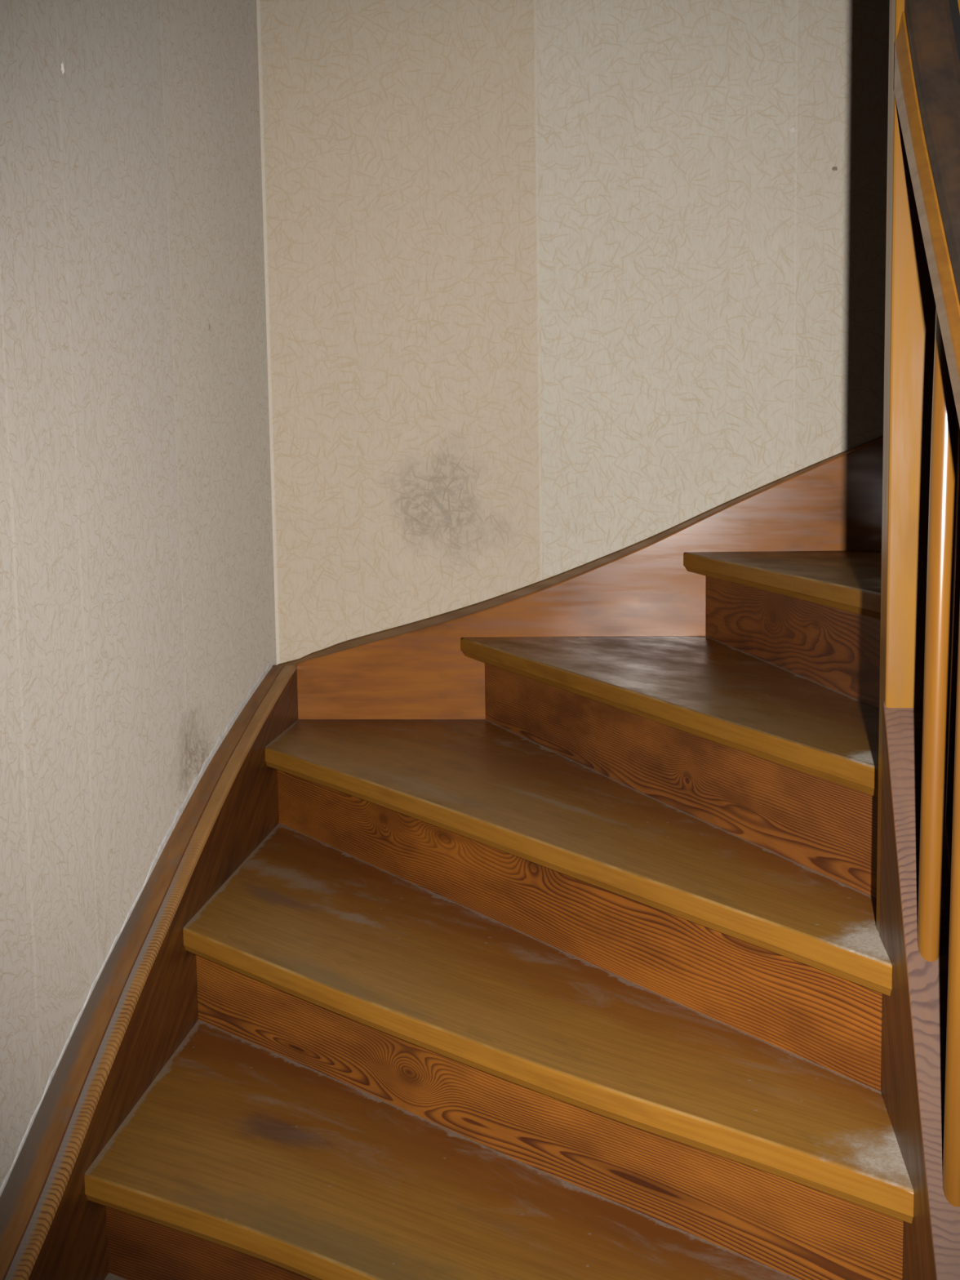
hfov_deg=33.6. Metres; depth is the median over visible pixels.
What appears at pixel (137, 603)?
wall
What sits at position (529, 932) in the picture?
wooden staircase
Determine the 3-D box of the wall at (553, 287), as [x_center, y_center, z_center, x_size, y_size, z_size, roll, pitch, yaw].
[0.634,-0.512,3.611,2.475,2.890,0.120,0,7,5]
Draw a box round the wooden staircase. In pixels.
[0,435,959,1279]
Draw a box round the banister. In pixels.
[875,0,959,1206]
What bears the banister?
attached to the wooden staircase
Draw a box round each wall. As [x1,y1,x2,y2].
[0,0,276,1187]
[256,0,889,665]
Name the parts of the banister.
handrail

